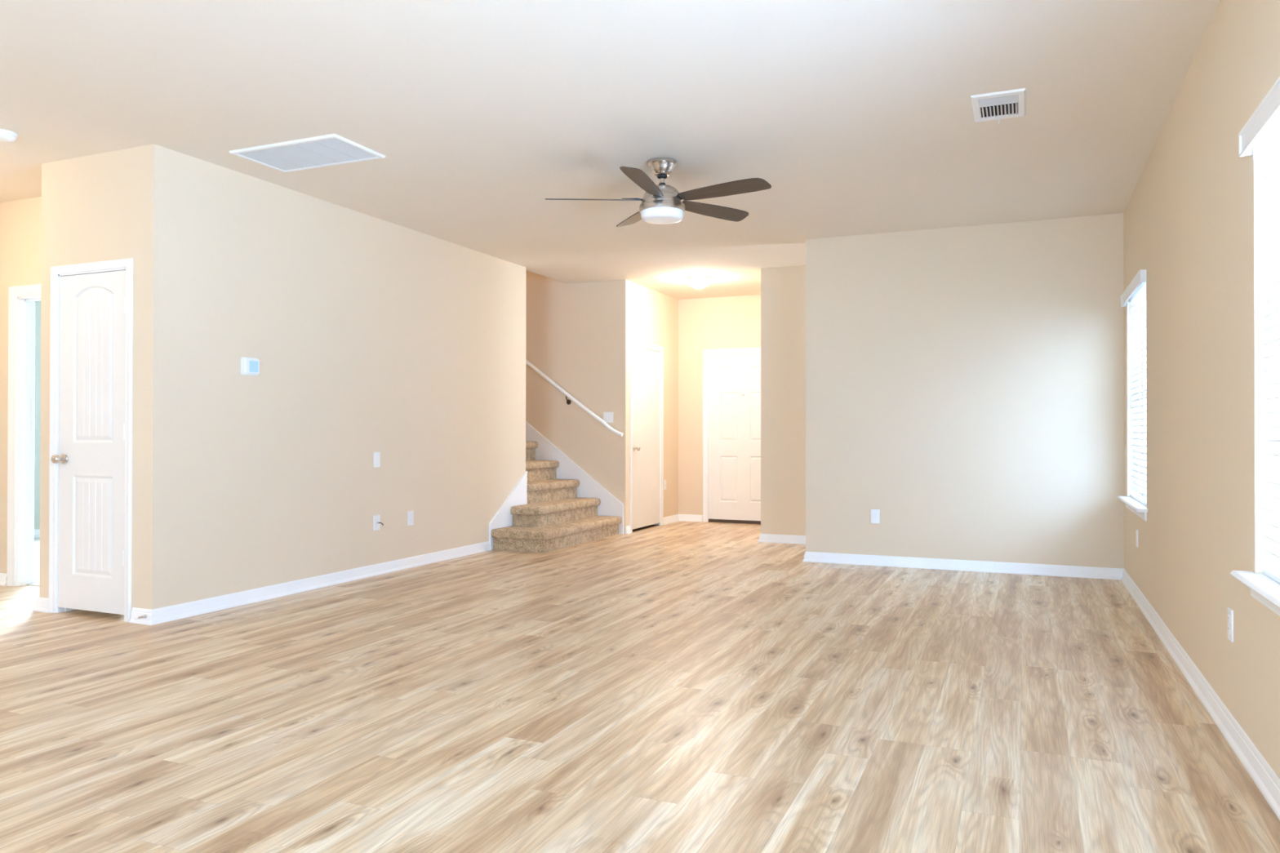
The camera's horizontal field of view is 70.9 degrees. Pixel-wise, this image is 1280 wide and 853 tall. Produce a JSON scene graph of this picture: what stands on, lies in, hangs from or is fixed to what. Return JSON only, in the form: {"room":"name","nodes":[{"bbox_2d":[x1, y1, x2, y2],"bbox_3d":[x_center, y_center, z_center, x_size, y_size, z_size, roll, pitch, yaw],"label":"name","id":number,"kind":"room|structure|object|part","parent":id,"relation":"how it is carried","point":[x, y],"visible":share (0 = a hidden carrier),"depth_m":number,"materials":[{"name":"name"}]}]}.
{"room":"empty living room","nodes":[
{"label":"empty living room","id":0,"kind":"room"},
{"bbox_2d":[0,196,41,573],"bbox_3d":[-4.856,-0.231,7.729,5.400,2.740,2.140,0,0,23],"label":"wall","id":1,"kind":"structure","parent":0,"point":[20,220],"depth_m":6.43,"materials":[{"name":"beige paint"}]},
{"bbox_2d":[7,284,40,586],"bbox_3d":[-4.030,0.068,6.274,0.952,2.126,0.150,0,0,23],"label":"trim","id":2,"kind":"structure","parent":1,"relation":"attached to","point":[21,299],"depth_m":6.39,"materials":[{"name":"white wood"}]},
{"bbox_2d":[34,528,39,537],"bbox_3d":[-4.547,1.103,8.575,5.100,0.083,0.024,0,0,23],"label":"baseboard","id":3,"kind":"structure","parent":1,"relation":"attached to","point":[37,532],"depth_m":9.29,"materials":[{"name":"white wood"}]},
{"bbox_2d":[39,146,140,611],"bbox_3d":[-3.257,-0.243,5.396,0.861,2.740,0.115,0,0,23],"label":"wall","id":4,"kind":"structure","parent":0,"point":[91,203],"depth_m":5.35,"materials":[{"name":"beige paint"}]},
{"bbox_2d":[50,270,125,614],"bbox_3d":[-3.255,0.092,5.313,0.588,2.001,0.106,0,0,23],"label":"door","id":5,"kind":"structure","parent":4,"relation":"in","point":[91,459],"depth_m":5.33,"materials":[{"name":"white wood"}]},
{"bbox_3d":[-3.487,0.195,5.393,0.064,0.064,0.071,0,0,23],"label":"knob","id":6,"kind":"part","parent":5,"relation":"part of","materials":[{"name":"silver metal"}]},
{"bbox_2d":[48,257,133,622],"bbox_3d":[-3.235,0.078,5.375,0.697,2.097,0.132,0,0,23],"label":"trim","id":7,"kind":"structure","parent":4,"relation":"attached to","point":[126,264],"depth_m":5.42,"materials":[{"name":"white wood"}]},
{"bbox_2d":[137,143,525,609],"bbox_3d":[-2.011,-0.231,7.071,0.115,2.740,4.174,0,0,23],"label":"wall","id":8,"kind":"structure","parent":0,"point":[368,335],"depth_m":6.24,"materials":[{"name":"beige paint"}]},
{"bbox_2d":[133,614,146,619],"bbox_3d":[-2.829,1.080,5.090,0.020,0.020,0.070,0,0,23],"label":"door stop","id":9,"kind":"object","parent":8,"relation":"attached to","point":[144,615],"visible":1,"depth_m":5.09,"materials":[{"name":"silver metal"}]},
{"bbox_2d":[240,356,259,375],"bbox_3d":[-2.494,-0.385,5.759,0.027,0.112,0.132,0,0,23],"label":"thermostat","id":10,"kind":"object","parent":8,"relation":"attached to","point":[249,366],"visible":1,"depth_m":5.74,"materials":[{"name":"white plastic"}]},
{"bbox_2d":[128,541,491,625],"bbox_3d":[-2.155,1.095,6.750,0.179,0.083,3.534,0,0,23],"label":"baseboard","id":11,"kind":"structure","parent":8,"relation":"attached to","point":[158,615],"depth_m":6.06,"materials":[{"name":"white wood"}]},
{"bbox_2d":[373,452,380,467],"bbox_3d":[-2.018,0.255,6.898,0.007,0.115,0.070,0,0,23],"label":"cover plate blank","id":12,"kind":"object","parent":8,"relation":"attached to","point":[376,455],"visible":1,"depth_m":6.89,"materials":[{"name":"white plastic"}]},
{"bbox_2d":[373,515,383,530],"bbox_3d":[-1.996,0.738,6.888,0.053,0.115,0.070,0,0,23],"label":"outlet","id":13,"kind":"object","parent":8,"relation":"attached to","point":[377,522],"visible":1,"depth_m":6.89,"materials":[{"name":"white plastic"}]},
{"bbox_3d":[-2.018,0.738,6.897,0.006,0.115,0.070,0,0,23],"label":"plate","id":14,"kind":"part","parent":13,"relation":"part of","materials":[{"name":"white plastic"}]},
{"bbox_2d":[407,511,413,525],"bbox_3d":[-1.855,0.742,7.276,0.009,0.115,0.070,0,0,23],"label":"wall outlet","id":15,"kind":"object","parent":8,"relation":"attached to","point":[410,513],"visible":1,"depth_m":7.26,"materials":[{"name":"white plastic"}]},
{"bbox_2d":[488,471,527,550],"bbox_3d":[-1.262,0.796,8.650,0.021,0.706,0.669,0,0,23],"label":"trim","id":16,"kind":"structure","parent":8,"relation":"attached to","point":[503,517],"depth_m":8.65,"materials":[{"name":"white wood"}]},
{"bbox_2d":[525,270,630,533],"bbox_3d":[-1.952,-1.490,10.507,3.962,5.300,0.115,0,0,23],"label":"wall","id":17,"kind":"structure","parent":0,"point":[578,335],"depth_m":9.87,"materials":[{"name":"beige paint"}]},
{"bbox_2d":[525,421,623,534],"bbox_3d":[-1.668,-0.202,10.304,3.242,2.722,0.020,0,0,23],"label":"trim","id":18,"kind":"structure","parent":17,"relation":"attached to","point":[588,487],"depth_m":9.87,"materials":[{"name":"white wood"}]},
{"bbox_2d":[525,359,623,436],"bbox_3d":[-1.540,-0.954,10.216,2.973,2.129,0.091,0,0,23],"label":"handrail","id":19,"kind":"object","parent":17,"relation":"attached to","point":[602,421],"visible":0.56,"depth_m":9.83,"materials":[{"name":"white wood"}]},
{"bbox_2d":[603,412,613,422],"bbox_3d":[-0.344,-0.099,9.744,0.116,0.115,0.009,0,0,23],"label":"light switch","id":20,"kind":"object","parent":17,"relation":"attached to","point":[607,416],"visible":0.99,"depth_m":9.74,"materials":[{"name":"white plastic"}]},
{"bbox_2d":[0,0,1220,299],"bbox_3d":[-2.270,-1.754,5.004,12.500,0.280,13.800,0,0,23],"label":"ceiling","id":21,"kind":"structure","parent":0,"point":[857,116],"depth_m":4.53,"materials":[{"name":"beige paint"}]},
{"bbox_2d":[0,128,17,142],"bbox_3d":[-3.503,-1.595,4.942,0.136,0.043,0.136,0,0,23],"label":"smoke detector","id":22,"kind":"object","parent":21,"relation":"attached to","point":[6,135],"visible":1,"depth_m":4.92,"materials":[{"name":"white plastic"}]},
{"bbox_3d":[-3.503,-1.608,4.942,0.136,0.016,0.136,0,0,23],"label":"mounting plate","id":23,"kind":"part","parent":22,"relation":"part of","materials":[{"name":"white plastic"}]},
{"bbox_2d":[228,133,385,172],"bbox_3d":[-1.960,-1.604,5.308,0.786,0.016,0.432,0,0,23],"label":"ceiling vent","id":24,"kind":"object","parent":21,"relation":"in","point":[332,149],"visible":1,"depth_m":5.28,"materials":[{"name":"white plastic"}]},
{"bbox_2d":[544,157,771,226],"bbox_3d":[0.149,-1.429,5.423,1.348,0.360,1.341,0,0,23],"label":"ceiling fan","id":25,"kind":"object","parent":21,"relation":"hanging from","point":[661,203],"visible":1,"depth_m":5.36,"materials":[{"name":"silver metal"}]},
{"bbox_3d":[-0.286,-1.374,5.447,0.573,0.040,0.142,0,0,-2],"label":"fan blade","id":26,"kind":"part","parent":25,"relation":"part of","materials":[{"name":"brown wood"}]},
{"bbox_3d":[-0.008,-1.371,5.857,0.142,0.040,0.573,0,0,-20],"label":"fan blade","id":27,"kind":"part","parent":25,"relation":"part of","materials":[{"name":"brown wood"}]},
{"bbox_3d":[-0.037,-1.374,5.451,0.145,0.034,0.067,0,0,-2],"label":"blade arm","id":28,"kind":"part","parent":25,"relation":"part of","materials":[{"name":"silver metal"}]},
{"bbox_3d":[0.017,-1.376,5.055,0.142,0.040,0.573,0,0,16],"label":"fan blade","id":29,"kind":"part","parent":25,"relation":"part of","materials":[{"name":"brown wood"}]},
{"bbox_3d":[0.135,-1.279,5.460,0.262,0.060,0.262,0,0,23],"label":"lamp shade","id":30,"kind":"part","parent":25,"relation":"part of","materials":[{"name":"white glass"}]},
{"bbox_3d":[0.468,-1.372,5.718,0.573,0.040,0.142,0,0,-38],"label":"fan blade","id":31,"kind":"part","parent":25,"relation":"part of","materials":[{"name":"brown wood"}]},
{"bbox_3d":[0.483,-1.375,5.223,0.573,0.040,0.142,0,0,34],"label":"fan blade","id":32,"kind":"part","parent":25,"relation":"part of","materials":[{"name":"brown wood"}]},
{"bbox_2d":[686,275,711,288],"bbox_3d":[0.623,-1.525,9.552,0.268,0.115,0.268,0,0,23],"label":"ceiling light","id":33,"kind":"object","parent":21,"relation":"attached to","point":[698,282],"visible":1,"depth_m":9.46,"materials":[{"name":"white glass"}]},
{"bbox_2d":[970,88,1025,124],"bbox_3d":[1.802,-1.595,4.514,0.246,0.036,0.388,0,0,23],"label":"ceiling vent","id":34,"kind":"object","parent":21,"relation":"in","point":[1010,104],"visible":1,"depth_m":4.49,"materials":[{"name":"white plastic"}]},
{"bbox_2d":[0,520,1279,852],"bbox_3d":[-2.227,1.183,4.966,12.400,0.124,13.800,0,0,23],"label":"floor","id":35,"kind":"structure","parent":0,"point":[680,686],"depth_m":3.46,"materials":[{"name":"brown wood"}]},
{"bbox_2d":[491,441,622,552],"bbox_3d":[-2.201,-0.223,9.610,3.650,2.755,1.670,0,0,23],"label":"staircase","id":36,"kind":"structure","parent":35,"relation":"on","point":[553,517],"depth_m":8.98,"materials":[{"name":"brown carpet"}]},
{"bbox_2d":[630,281,678,517],"bbox_3d":[0.129,-0.208,10.478,0.115,2.740,1.482,0,0,23],"label":"wall","id":37,"kind":"structure","parent":0,"point":[654,315],"depth_m":10.78,"materials":[{"name":"beige paint"}]},
{"bbox_2d":[625,525,631,534],"bbox_3d":[-0.125,1.116,9.703,0.024,0.083,0.103,0,0,23],"label":"baseboard","id":38,"kind":"structure","parent":37,"relation":"attached to","point":[628,527],"depth_m":9.69,"materials":[{"name":"white wood"}]},
{"bbox_2d":[632,524,658,532],"bbox_3d":[0.028,1.158,10.220,0.078,0.006,0.823,0,0,23],"label":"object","id":39,"kind":"structure","parent":37,"relation":"attached to","point":[650,526],"depth_m":10.26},
{"bbox_2d":[629,339,663,533],"bbox_3d":[0.031,0.108,10.226,0.132,2.106,0.957,0,0,23],"label":"trim","id":40,"kind":"structure","parent":37,"relation":"attached to","point":[633,343],"depth_m":10.35,"materials":[{"name":"white wood"}]},
{"bbox_2d":[632,346,661,529],"bbox_3d":[0.093,0.128,10.207,0.106,2.005,0.830,0,0,23],"label":"door","id":41,"kind":"structure","parent":37,"relation":"in","point":[646,372],"depth_m":10.20,"materials":[{"name":"white wood"}]},
{"bbox_3d":[-0.033,0.240,9.866,0.071,0.064,0.064,0,0,23],"label":"knob","id":42,"kind":"part","parent":41,"relation":"part of","materials":[{"name":"silver metal"}]},
{"bbox_2d":[663,480,666,489],"bbox_3d":[0.302,0.694,10.723,0.009,0.115,0.070,0,0,23],"label":"wall outlet","id":43,"kind":"object","parent":37,"relation":"attached to","point":[664,481],"visible":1,"depth_m":10.71,"materials":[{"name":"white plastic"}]},
{"bbox_2d":[663,514,702,524],"bbox_3d":[0.515,1.123,10.825,0.321,0.083,0.525,0,0,23],"label":"baseboard","id":44,"kind":"structure","parent":37,"relation":"attached to","point":[685,517],"depth_m":11.02,"materials":[{"name":"white wood"}]},
{"bbox_2d":[678,294,760,515],"bbox_3d":[1.146,-0.204,10.931,1.631,2.740,0.150,0,0,23],"label":"wall","id":45,"kind":"structure","parent":0,"point":[727,322],"depth_m":11.04,"materials":[{"name":"beige paint"}]},
{"bbox_2d":[702,347,760,522],"bbox_3d":[1.269,0.113,10.867,1.022,2.106,0.168,0,0,23],"label":"trim","id":46,"kind":"structure","parent":45,"relation":"attached to","point":[706,353],"depth_m":10.98,"materials":[{"name":"white wood"}]},
{"bbox_2d":[707,353,760,524],"bbox_3d":[1.251,0.148,10.837,0.898,2.035,0.197,0,0,23],"label":"door","id":47,"kind":"structure","parent":45,"relation":"in","point":[734,432],"depth_m":10.85,"materials":[{"name":"white wood"}]},
{"bbox_2d":[760,265,805,535],"bbox_3d":[3.693,-0.213,8.934,4.622,2.740,1.824,0,0,23],"label":"wall","id":48,"kind":"structure","parent":0,"point":[783,289],"depth_m":8.91,"materials":[{"name":"beige paint"}]},
{"bbox_2d":[757,533,805,544],"bbox_3d":[3.600,1.115,8.870,4.546,0.083,1.698,0,0,23],"label":"baseboard","id":49,"kind":"structure","parent":48,"relation":"attached to","point":[766,538],"depth_m":8.89,"materials":[{"name":"white wood"}]},
{"bbox_2d":[805,213,1124,568],"bbox_3d":[2.536,-0.225,7.239,2.395,2.740,0.115,0,0,23],"label":"wall","id":50,"kind":"structure","parent":0,"point":[965,384],"depth_m":7.15,"materials":[{"name":"beige paint"}]},
{"bbox_2d":[871,509,879,523],"bbox_3d":[1.941,0.743,7.420,0.070,0.115,0.009,0,0,23],"label":"wall outlet","id":51,"kind":"object","parent":50,"relation":"attached to","point":[875,513],"visible":1,"depth_m":7.42,"materials":[{"name":"white plastic"}]},
{"bbox_2d":[802,551,1123,579],"bbox_3d":[2.519,1.103,7.225,2.419,0.083,0.139,0,0,23],"label":"baseboard","id":52,"kind":"structure","parent":50,"relation":"attached to","point":[1107,573],"depth_m":7.13,"materials":[{"name":"white wood"}]},
{"bbox_2d":[1123,0,1279,778],"bbox_3d":[1.587,-0.260,1.776,0.150,2.740,10.910,0,0,23],"label":"wall","id":53,"kind":"structure","parent":0,"point":[1191,215],"depth_m":3.57,"materials":[{"name":"beige paint"}]},
{"bbox_2d":[1117,297,1147,521],"bbox_3d":[3.348,-0.183,5.980,0.209,1.528,1.207,0,0,23],"label":"window","id":54,"kind":"structure","parent":53,"relation":"in","point":[1134,505],"depth_m":6.41,"materials":[{"name":"white plastic"}]},
{"bbox_3d":[3.323,0.514,5.987,0.155,0.021,1.207,0,0,23],"label":"sill","id":55,"kind":"part","parent":54,"relation":"part of","materials":[{"name":"white wood"}]},
{"bbox_2d":[1120,269,1146,506],"bbox_3d":[3.325,-0.225,5.991,0.111,1.456,1.177,0,0,23],"label":"window blind","id":56,"kind":"object","parent":54,"relation":"attached to","point":[1135,291],"visible":0.71,"depth_m":6.09,"materials":[{"name":"white plastic"}]},
{"bbox_3d":[3.506,-0.203,6.346,0.056,1.383,0.002,0,0,23],"label":"ladder cord","id":57,"kind":"part","parent":56,"relation":"part of","materials":[{"name":"white plastic"}]},
{"bbox_3d":[3.351,-0.923,5.984,0.052,0.042,1.105,0,0,23],"label":"head rail","id":58,"kind":"part","parent":56,"relation":"part of","materials":[{"name":"white plastic"}]},
{"bbox_3d":[3.349,0.494,5.976,0.052,0.018,1.099,0,0,23],"label":"rail","id":59,"kind":"part","parent":56,"relation":"part of","materials":[{"name":"white plastic"}]},
{"bbox_3d":[3.350,-0.205,5.980,0.056,1.383,0.002,0,0,23],"label":"ladder cord","id":60,"kind":"part","parent":56,"relation":"part of","materials":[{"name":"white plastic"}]},
{"bbox_3d":[3.137,-0.197,5.587,0.014,1.345,0.015,0,0,5],"label":"lift cord","id":61,"kind":"part","parent":56,"relation":"part of","materials":[{"name":"white fabric"}]},
{"bbox_3d":[3.193,-0.208,5.614,0.056,1.383,0.002,0,0,23],"label":"ladder cord","id":62,"kind":"part","parent":56,"relation":"part of","materials":[{"name":"white plastic"}]},
{"bbox_2d":[1135,528,1137,547],"bbox_3d":[3.272,0.736,5.921,0.009,0.115,0.070,0,0,23],"label":"wall outlet","id":63,"kind":"object","parent":53,"relation":"attached to","point":[1136,530],"visible":1,"depth_m":5.91,"materials":[{"name":"white plastic"}]},
{"bbox_2d":[1120,568,1279,820],"bbox_3d":[1.522,1.069,1.841,0.024,0.083,10.595,0,0,23],"label":"baseboard","id":64,"kind":"structure","parent":53,"relation":"attached to","point":[1264,776],"depth_m":3.40,"materials":[{"name":"white wood"}]},
{"bbox_2d":[1227,607,1233,642],"bbox_3d":[2.130,0.715,3.245,0.009,0.115,0.070,0,0,23],"label":"wall outlet","id":65,"kind":"object","parent":53,"relation":"attached to","point":[1230,612],"visible":1,"depth_m":3.23,"materials":[{"name":"white plastic"}]},
{"bbox_2d":[1230,570,1279,616],"bbox_3d":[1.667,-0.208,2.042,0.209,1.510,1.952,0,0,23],"label":"window sill","id":66,"kind":"structure","parent":53,"relation":"in","point":[1264,588],"depth_m":2.72,"materials":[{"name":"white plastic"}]},
{"bbox_2d":[1238,76,1279,583],"bbox_3d":[1.643,-0.250,2.052,0.111,1.438,1.922,0,0,23],"label":"window blind","id":67,"kind":"object","parent":53,"relation":"attached to","point":[1264,121],"visible":1,"depth_m":2.82,"materials":[{"name":"white plastic"}]},
{"bbox_3d":[1.670,-0.939,2.045,0.052,0.042,1.850,0,0,23],"label":"head rail","id":68,"kind":"part","parent":67,"relation":"part of","materials":[{"name":"white plastic"}]},
{"bbox_3d":[1.667,0.460,2.037,0.052,0.018,1.844,0,0,23],"label":"rail","id":69,"kind":"part","parent":67,"relation":"part of","materials":[{"name":"white plastic"}]},
{"bbox_3d":[-3.095,-0.241,5.775,0.861,2.740,0.710,0,0,23],"label":"wall","id":70,"kind":"structure","parent":0,"visible":0},
{"bbox_2d":[32,596,48,613],"bbox_3d":[-3.541,1.087,5.707,0.139,0.083,0.529,0,0,23],"label":"baseboard","id":71,"kind":"structure","parent":70,"relation":"attached to","point":[42,603],"depth_m":5.47,"materials":[{"name":"white wood"}]},
{"bbox_3d":[-6.096,-0.261,3.110,0.115,2.740,7.330,0,0,23],"label":"wall","id":72,"kind":"structure","parent":0,"visible":0},
{"bbox_2d":[0,573,7,586],"bbox_3d":[-5.955,1.068,3.150,0.110,0.083,7.130,0,0,23],"label":"baseboard","id":73,"kind":"structure","parent":72,"relation":"attached to","point":[3,576],"depth_m":6.41,"materials":[{"name":"white wood"}]}
]}

